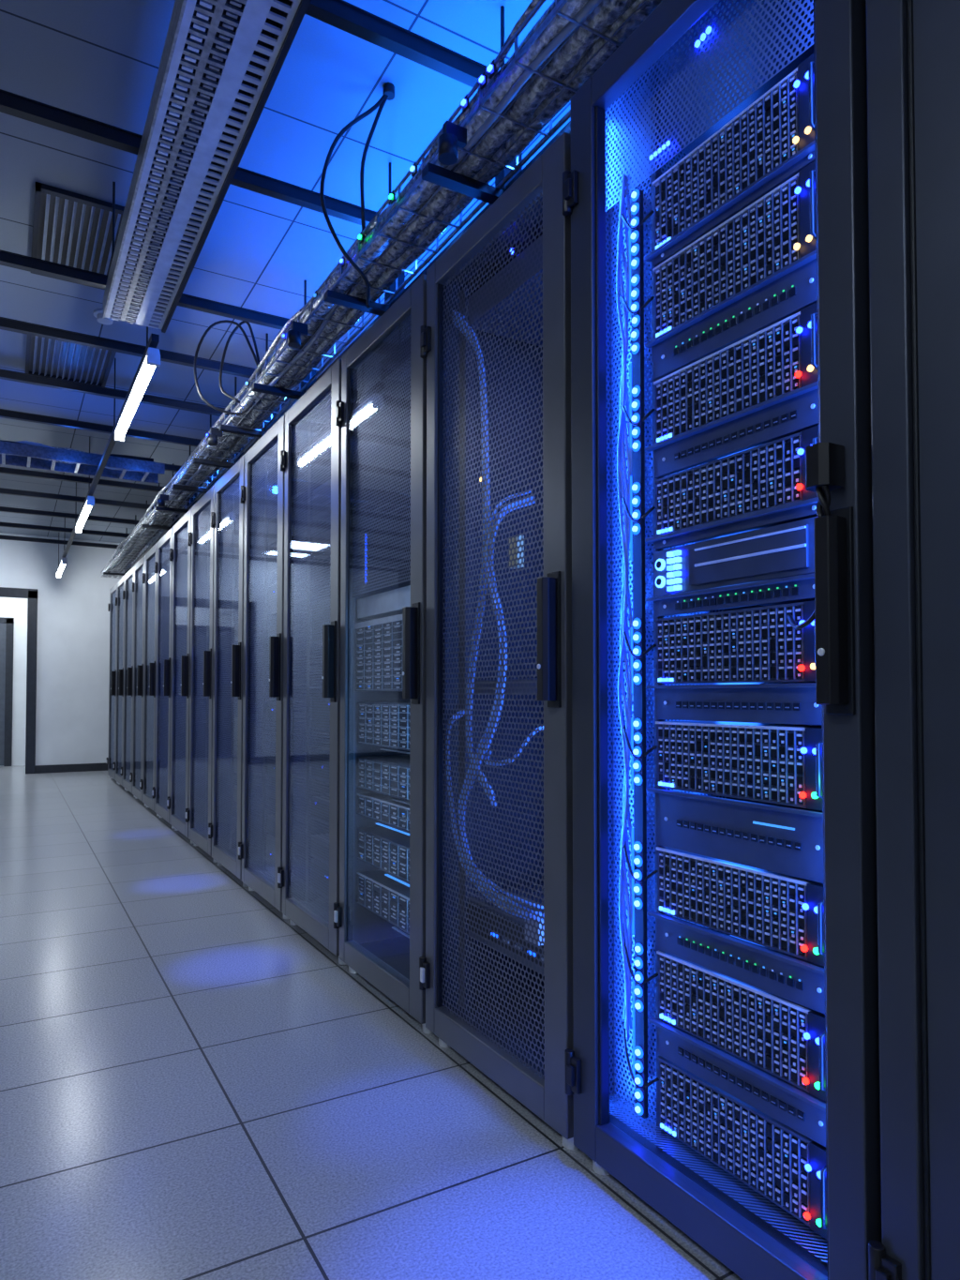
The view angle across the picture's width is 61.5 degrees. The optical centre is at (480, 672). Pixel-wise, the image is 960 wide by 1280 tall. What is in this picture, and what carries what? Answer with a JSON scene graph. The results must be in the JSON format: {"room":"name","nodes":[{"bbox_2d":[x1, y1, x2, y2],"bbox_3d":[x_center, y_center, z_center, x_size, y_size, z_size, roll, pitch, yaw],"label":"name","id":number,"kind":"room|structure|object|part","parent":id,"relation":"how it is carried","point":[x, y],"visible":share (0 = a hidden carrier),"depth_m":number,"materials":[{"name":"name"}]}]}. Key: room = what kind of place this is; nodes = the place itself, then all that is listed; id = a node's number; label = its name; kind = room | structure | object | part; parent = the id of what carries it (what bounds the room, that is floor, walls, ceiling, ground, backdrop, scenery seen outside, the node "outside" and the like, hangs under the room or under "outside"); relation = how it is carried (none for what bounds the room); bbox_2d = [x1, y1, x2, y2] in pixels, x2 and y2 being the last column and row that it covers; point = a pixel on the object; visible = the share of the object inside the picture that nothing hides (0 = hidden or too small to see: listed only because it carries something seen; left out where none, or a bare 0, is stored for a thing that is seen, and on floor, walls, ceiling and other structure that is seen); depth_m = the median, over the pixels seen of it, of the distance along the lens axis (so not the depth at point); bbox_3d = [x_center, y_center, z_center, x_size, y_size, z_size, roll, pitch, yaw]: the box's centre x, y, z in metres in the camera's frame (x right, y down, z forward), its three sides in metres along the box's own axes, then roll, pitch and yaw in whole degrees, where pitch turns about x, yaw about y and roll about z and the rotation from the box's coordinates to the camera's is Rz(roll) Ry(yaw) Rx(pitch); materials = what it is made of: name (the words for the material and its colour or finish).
{"room":"server room","nodes":[
{"label":"server room","id":0,"kind":"room"},
{"bbox_2d":[0,597,27,766],"bbox_3d":[-6.776,-0.008,11.159,2.800,2.600,0.100,1,-2,-30],"label":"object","id":1,"kind":"structure","parent":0,"point":[14,608],"depth_m":11.29,"materials":[{"name":"paint"}]},
{"bbox_2d":[0,532,151,765],"bbox_3d":[-6.224,-0.241,9.877,5.650,3.000,0.120,1,-2,-30],"label":"wall","id":2,"kind":"structure","parent":0,"point":[73,644],"depth_m":10.36,"materials":[{"name":"paint"}]},
{"bbox_2d":[0,587,37,774],"bbox_3d":[-6.138,0.097,9.831,1.280,2.320,0.030,1,-2,-30],"label":"trim","id":3,"kind":"structure","parent":2,"relation":"attached to","point":[31,594],"depth_m":10.11,"materials":[{"name":"black metal"}]},
{"bbox_2d":[35,762,107,773],"bbox_3d":[-6.190,1.206,9.781,5.650,0.100,0.015,1,-2,-30],"label":"baseboard","id":4,"kind":"structure","parent":2,"relation":"attached to","point":[82,767],"depth_m":10.33,"materials":[{"name":"black plastic"}]},
{"bbox_2d":[0,89,391,226],"bbox_3d":[-2.224,-1.820,1.932,4.470,0.260,0.048,1,-2,-30],"label":"ceiling beam","id":5,"kind":"structure","parent":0,"point":[12,104],"depth_m":2.56,"materials":[{"name":"black metal"}]},
{"bbox_2d":[0,0,571,545],"bbox_3d":[-2.601,-1.953,3.744,5.850,0.100,14.400,1,-2,-30],"label":"ceiling","id":6,"kind":"structure","parent":0,"point":[98,60],"depth_m":3.11,"materials":[{"name":"tile"}]},
{"bbox_2d":[0,527,127,549],"bbox_3d":[-6.146,-1.645,8.614,4.470,0.260,0.048,1,-2,-30],"label":"strut","id":7,"kind":"object","parent":6,"relation":"attached to","point":[7,537],"depth_m":9.32,"materials":[{"name":"black metal"}]},
{"bbox_2d":[0,514,135,537],"bbox_3d":[-5.741,-1.663,7.924,4.470,0.260,0.048,1,-2,-30],"label":"strut","id":8,"kind":"object","parent":6,"relation":"attached to","point":[3,524],"depth_m":8.63,"materials":[{"name":"black metal"}]},
{"bbox_2d":[24,334,116,387],"bbox_3d":[-2.458,-1.864,4.823,0.450,0.020,0.680,1,-2,-30],"label":"ceiling air vent","id":9,"kind":"object","parent":6,"relation":"in","point":[46,357],"depth_m":4.83,"materials":[{"name":"grey metal"}]},
{"bbox_2d":[0,500,147,525],"bbox_3d":[-5.336,-1.681,7.235,4.470,0.260,0.048,1,-2,-30],"label":"strut","id":10,"kind":"object","parent":6,"relation":"attached to","point":[2,508],"depth_m":7.94,"materials":[{"name":"black metal"}]},
{"bbox_2d":[30,181,124,289],"bbox_3d":[-1.732,-1.897,3.586,0.450,0.020,0.750,1,-2,-30],"label":"ceiling air vent","id":11,"kind":"object","parent":6,"relation":"in","point":[71,229],"depth_m":3.46,"materials":[{"name":"grey metal"}]},
{"bbox_2d":[0,482,159,510],"bbox_3d":[-4.931,-1.699,6.545,4.470,0.260,0.048,1,-2,-30],"label":"strut","id":12,"kind":"object","parent":6,"relation":"attached to","point":[9,491],"depth_m":7.25,"materials":[{"name":"black metal"}]},
{"bbox_2d":[0,439,165,483],"bbox_3d":[-4.175,-1.537,4.955,4.170,0.133,0.312,1,-2,-30],"label":"cable tray","id":13,"kind":"object","parent":6,"relation":"hanging from","point":[26,454],"visible":0.93,"depth_m":5.71,"materials":[{"name":"metal"}]},
{"bbox_2d":[0,463,173,493],"bbox_3d":[-4.552,-1.716,5.898,4.470,0.260,0.048,1,-2,-30],"label":"strut","id":14,"kind":"object","parent":6,"relation":"attached to","point":[3,470],"depth_m":6.61,"materials":[{"name":"black metal"}]},
{"bbox_2d":[93,309,114,324],"bbox_3d":[-1.976,-1.869,4.248,0.110,0.040,0.110,1,-2,-30],"label":"smoke detector","id":15,"kind":"object","parent":6,"relation":"attached to","point":[97,313],"visible":0.66,"depth_m":4.23,"materials":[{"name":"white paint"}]},
{"bbox_2d":[0,408,211,447],"bbox_3d":[-3.793,-1.750,4.605,4.470,0.260,0.048,1,-2,-30],"label":"strut","id":16,"kind":"object","parent":6,"relation":"attached to","point":[5,414],"depth_m":5.31,"materials":[{"name":"black metal"}]},
{"bbox_2d":[56,326,159,572],"bbox_3d":[-3.379,-1.579,6.850,0.030,0.485,7.840,1,-2,-30],"label":"rail","id":17,"kind":"object","parent":6,"relation":"hanging from","point":[154,339],"visible":0.52,"depth_m":5.12,"materials":[{"name":"black metal"}]},
{"bbox_2d":[56,557,67,578],"bbox_3d":[-4.881,-1.225,9.403,0.055,0.085,1.260,1,-2,-30],"label":"lamp","id":18,"kind":"object","parent":17,"relation":"attached to","point":[64,561],"visible":1,"depth_m":9.22,"materials":[{"name":"white paint"}]},
{"bbox_2d":[75,496,94,533],"bbox_3d":[-3.262,-1.297,6.644,0.055,0.085,1.260,1,-2,-30],"label":"lamp","id":19,"kind":"object","parent":17,"relation":"attached to","point":[89,503],"visible":1,"depth_m":6.47,"materials":[{"name":"white paint"}]},
{"bbox_2d":[114,346,160,442],"bbox_3d":[-1.729,-1.365,4.031,0.055,0.085,1.260,1,-2,-30],"label":"lamp","id":20,"kind":"object","parent":17,"relation":"attached to","point":[151,360],"visible":1,"depth_m":3.86,"materials":[{"name":"white paint"}]},
{"bbox_2d":[0,368,236,417],"bbox_3d":[-3.428,-1.766,3.984,4.470,0.260,0.048,1,-2,-30],"label":"strut","id":21,"kind":"object","parent":6,"relation":"attached to","point":[9,375],"depth_m":4.69,"materials":[{"name":"black metal"}]},
{"bbox_2d":[0,316,268,378],"bbox_3d":[-3.069,-1.782,3.372,4.470,0.260,0.048,1,-2,-30],"label":"strut","id":22,"kind":"object","parent":6,"relation":"attached to","point":[6,323],"depth_m":4.07,"materials":[{"name":"black metal"}]},
{"bbox_2d":[0,249,306,330],"bbox_3d":[-2.730,-1.797,2.794,4.470,0.260,0.048,1,-2,-30],"label":"strut","id":23,"kind":"object","parent":6,"relation":"attached to","point":[8,259],"depth_m":3.44,"materials":[{"name":"black metal"}]},
{"bbox_2d":[165,445,190,471],"bbox_3d":[-4.172,-1.733,5.251,4.470,0.260,0.048,1,-2,-30],"label":"strut","id":24,"kind":"object","parent":6,"relation":"attached to","point":[168,467],"depth_m":6.28,"materials":[{"name":"black metal"}]},
{"bbox_2d":[102,0,311,332],"bbox_3d":[-0.028,-1.742,0.961,0.242,0.467,5.606,1,-2,-30],"label":"cable tray","id":25,"kind":"object","parent":6,"relation":"hanging from","point":[221,62],"visible":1,"depth_m":2.25,"materials":[{"name":"white paint"}]},
{"bbox_2d":[100,0,662,578],"bbox_3d":[-1.396,-1.510,4.440,0.536,0.748,13.008,1,-2,-30],"label":"cable bundle","id":26,"kind":"object","parent":6,"relation":"hanging from","point":[512,104],"visible":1,"depth_m":2.49,"materials":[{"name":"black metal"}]},
{"bbox_2d":[0,765,743,1279],"bbox_3d":[-2.955,1.162,4.266,5.850,0.100,15.800,1,-2,-30],"label":"floor","id":27,"kind":"structure","parent":0,"point":[194,1085],"depth_m":1.94,"materials":[{"name":"tile"}]},
{"bbox_2d":[105,583,118,783],"bbox_3d":[-3.795,0.125,9.553,1.119,2.250,0.694,1,-2,-30],"label":"rack","id":28,"kind":"object","parent":27,"relation":"on","point":[112,609],"visible":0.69,"depth_m":9.51,"materials":[{"name":"metal"}]},
{"bbox_3d":[-4.232,0.094,9.310,0.016,2.060,0.538,1,-2,-30],"label":"door panel","id":29,"kind":"part","parent":28,"relation":"part of","materials":[{"name":"black glass"}]},
{"bbox_2d":[113,575,125,789],"bbox_3d":[-3.441,0.109,8.949,1.119,2.250,0.694,1,-2,-30],"label":"rack","id":30,"kind":"object","parent":27,"relation":"on","point":[119,601],"visible":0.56,"depth_m":8.91,"materials":[{"name":"metal"}]},
{"bbox_3d":[-3.877,0.078,8.707,0.016,2.060,0.538,1,-2,-30],"label":"door panel","id":31,"kind":"part","parent":30,"relation":"part of","materials":[{"name":"blue metal"}]},
{"bbox_2d":[120,566,135,797],"bbox_3d":[-3.087,0.093,8.345,1.119,2.250,0.694,1,-2,-30],"label":"rack","id":32,"kind":"object","parent":27,"relation":"on","point":[128,594],"visible":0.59,"depth_m":8.30,"materials":[{"name":"metal"}]},
{"bbox_3d":[-3.523,0.062,8.103,0.016,2.060,0.538,1,-2,-30],"label":"door panel","id":33,"kind":"part","parent":32,"relation":"part of","materials":[{"name":"black glass"}]},
{"bbox_2d":[129,555,146,805],"bbox_3d":[-2.733,0.078,7.742,1.119,2.250,0.694,1,-2,-30],"label":"rack","id":34,"kind":"object","parent":27,"relation":"on","point":[138,587],"visible":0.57,"depth_m":7.68,"materials":[{"name":"metal"}]},
{"bbox_3d":[-3.169,0.046,7.500,0.016,2.060,0.538,1,-2,-30],"label":"door panel","id":35,"kind":"part","parent":34,"relation":"part of","materials":[{"name":"blue metal"}]},
{"bbox_2d":[139,542,159,815],"bbox_3d":[-2.378,0.062,7.138,1.119,2.250,0.694,1,-2,-30],"label":"rack","id":36,"kind":"object","parent":27,"relation":"on","point":[149,577],"visible":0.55,"depth_m":7.07,"materials":[{"name":"metal"}]},
{"bbox_3d":[-2.815,0.030,6.896,0.016,2.060,0.538,1,-2,-30],"label":"door panel","id":37,"kind":"part","parent":36,"relation":"part of","materials":[{"name":"blue metal"}]},
{"bbox_2d":[152,527,174,828],"bbox_3d":[-2.024,0.046,6.535,1.119,2.250,0.694,1,-2,-30],"label":"rack","id":38,"kind":"object","parent":27,"relation":"on","point":[161,790],"visible":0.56,"depth_m":6.44,"materials":[{"name":"metal"}]},
{"bbox_3d":[-2.461,0.015,6.293,0.016,2.060,0.538,1,-2,-30],"label":"door panel","id":39,"kind":"part","parent":38,"relation":"part of","materials":[{"name":"black glass"}]},
{"bbox_2d":[166,508,193,843],"bbox_3d":[-1.670,0.030,5.931,1.119,2.250,0.694,1,-2,-30],"label":"rack","id":40,"kind":"object","parent":27,"relation":"on","point":[180,554],"visible":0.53,"depth_m":5.83,"materials":[{"name":"glass"}]},
{"bbox_3d":[-2.106,-0.001,5.689,0.016,2.060,0.538,1,-2,-30],"label":"door panel","id":41,"kind":"part","parent":40,"relation":"part of","materials":[{"name":"black glass"}]},
{"bbox_2d":[185,484,217,862],"bbox_3d":[-1.316,0.015,5.328,1.119,2.250,0.694,1,-2,-30],"label":"rack","id":42,"kind":"object","parent":27,"relation":"on","point":[202,536],"visible":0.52,"depth_m":5.21,"materials":[{"name":"glass"}]},
{"bbox_3d":[-1.752,-0.017,5.085,0.016,2.060,0.538,1,-2,-30],"label":"door panel","id":43,"kind":"part","parent":42,"relation":"part of","materials":[{"name":"black glass"}]},
{"bbox_2d":[208,454,248,887],"bbox_3d":[-0.962,-0.001,4.724,1.119,2.250,0.694,1,-2,-30],"label":"rack","id":44,"kind":"object","parent":27,"relation":"on","point":[228,518],"visible":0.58,"depth_m":4.60,"materials":[{"name":"metal"}]},
{"bbox_3d":[-1.398,-0.033,4.482,0.016,2.060,0.538,1,-2,-30],"label":"door panel","id":45,"kind":"part","parent":44,"relation":"part of","materials":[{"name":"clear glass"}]},
{"bbox_2d":[238,414,288,918],"bbox_3d":[-0.607,-0.017,4.121,1.119,2.250,0.694,1,-2,-30],"label":"rack","id":46,"kind":"object","parent":27,"relation":"on","point":[260,850],"visible":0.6,"depth_m":3.97,"materials":[{"name":"glass"}]},
{"bbox_3d":[-1.044,-0.049,3.878,0.016,2.060,0.538,1,-2,-30],"label":"door panel","id":47,"kind":"part","parent":46,"relation":"part of","materials":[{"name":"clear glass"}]},
{"bbox_2d":[277,358,346,964],"bbox_3d":[-0.253,-0.033,3.517,1.119,2.250,0.694,1,-2,-30],"label":"rack","id":48,"kind":"object","parent":27,"relation":"on","point":[308,875],"visible":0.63,"depth_m":3.35,"materials":[{"name":"glass"}]},
{"bbox_3d":[-0.690,-0.064,3.275,0.016,2.060,0.538,1,-2,-30],"label":"door panel","id":49,"kind":"part","parent":48,"relation":"part of","materials":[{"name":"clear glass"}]},
{"bbox_2d":[333,273,433,1034],"bbox_3d":[0.102,-0.049,2.913,1.120,2.250,0.695,1,-2,-30],"label":"rack","id":50,"kind":"object","parent":27,"relation":"on","point":[380,912],"visible":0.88,"depth_m":2.75,"materials":[{"name":"glass"}]},
{"bbox_3d":[-0.335,-0.080,2.671,0.016,2.060,0.538,1,-2,-30],"label":"door panel","id":51,"kind":"part","parent":50,"relation":"part of","materials":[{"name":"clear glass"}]},
{"bbox_2d":[419,132,578,1149],"bbox_3d":[0.456,-0.065,2.310,1.120,2.250,0.695,1,-2,-30],"label":"door","id":52,"kind":"structure","parent":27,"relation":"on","point":[496,969],"depth_m":2.09,"materials":[{"name":"metal"}]},
{"bbox_3d":[0.026,-0.096,2.072,0.001,2.060,0.538,1,-2,-30],"label":"door panel","id":53,"kind":"part","parent":52,"relation":"part of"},
{"bbox_2d":[562,0,882,1279],"bbox_3d":[0.810,-0.110,1.707,1.121,2.310,0.695,1,-2,-30],"label":"rack","id":54,"kind":"object","parent":27,"relation":"on","point":[722,1066],"visible":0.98,"depth_m":1.46,"materials":[{"name":"metal"}]},
{"bbox_2d":[866,0,959,1279],"bbox_3d":[1.164,-0.126,1.104,1.119,2.310,0.694,1,-2,-30],"label":"rack","id":55,"kind":"object","parent":27,"relation":"on","point":[913,46],"visible":1,"depth_m":1.08,"materials":[{"name":"metal"}]},
{"bbox_3d":[0.738,-0.153,0.850,0.036,2.260,0.678,1,-2,-30],"label":"door frame","id":56,"kind":"part","parent":55,"relation":"part of","materials":[{"name":"metal"}]},
{"bbox_3d":[0.730,-0.158,0.863,0.010,2.120,0.538,1,-2,-30],"label":"door panel","id":57,"kind":"part","parent":55,"relation":"part of","materials":[{"name":"metal"}]},
{"bbox_2d":[305,0,504,89],"bbox_3d":[-1.819,-1.838,1.242,4.470,0.260,0.048,1,-2,-30],"label":"ceiling beam","id":58,"kind":"structure","parent":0,"point":[340,14],"depth_m":2.17,"materials":[{"name":"black metal"}]},
{"bbox_3d":[-6.427,-0.023,10.564,2.800,2.600,1.280,1,-2,-30],"label":"wall","id":59,"kind":"structure","parent":0,"visible":0},
{"bbox_2d":[0,617,14,766],"bbox_3d":[-6.952,0.257,10.948,1.050,2.060,0.070,1,-2,-30],"label":"door","id":60,"kind":"structure","parent":59,"relation":"attached to","point":[7,624],"depth_m":11.18,"materials":[{"name":"paint"}]}
]}

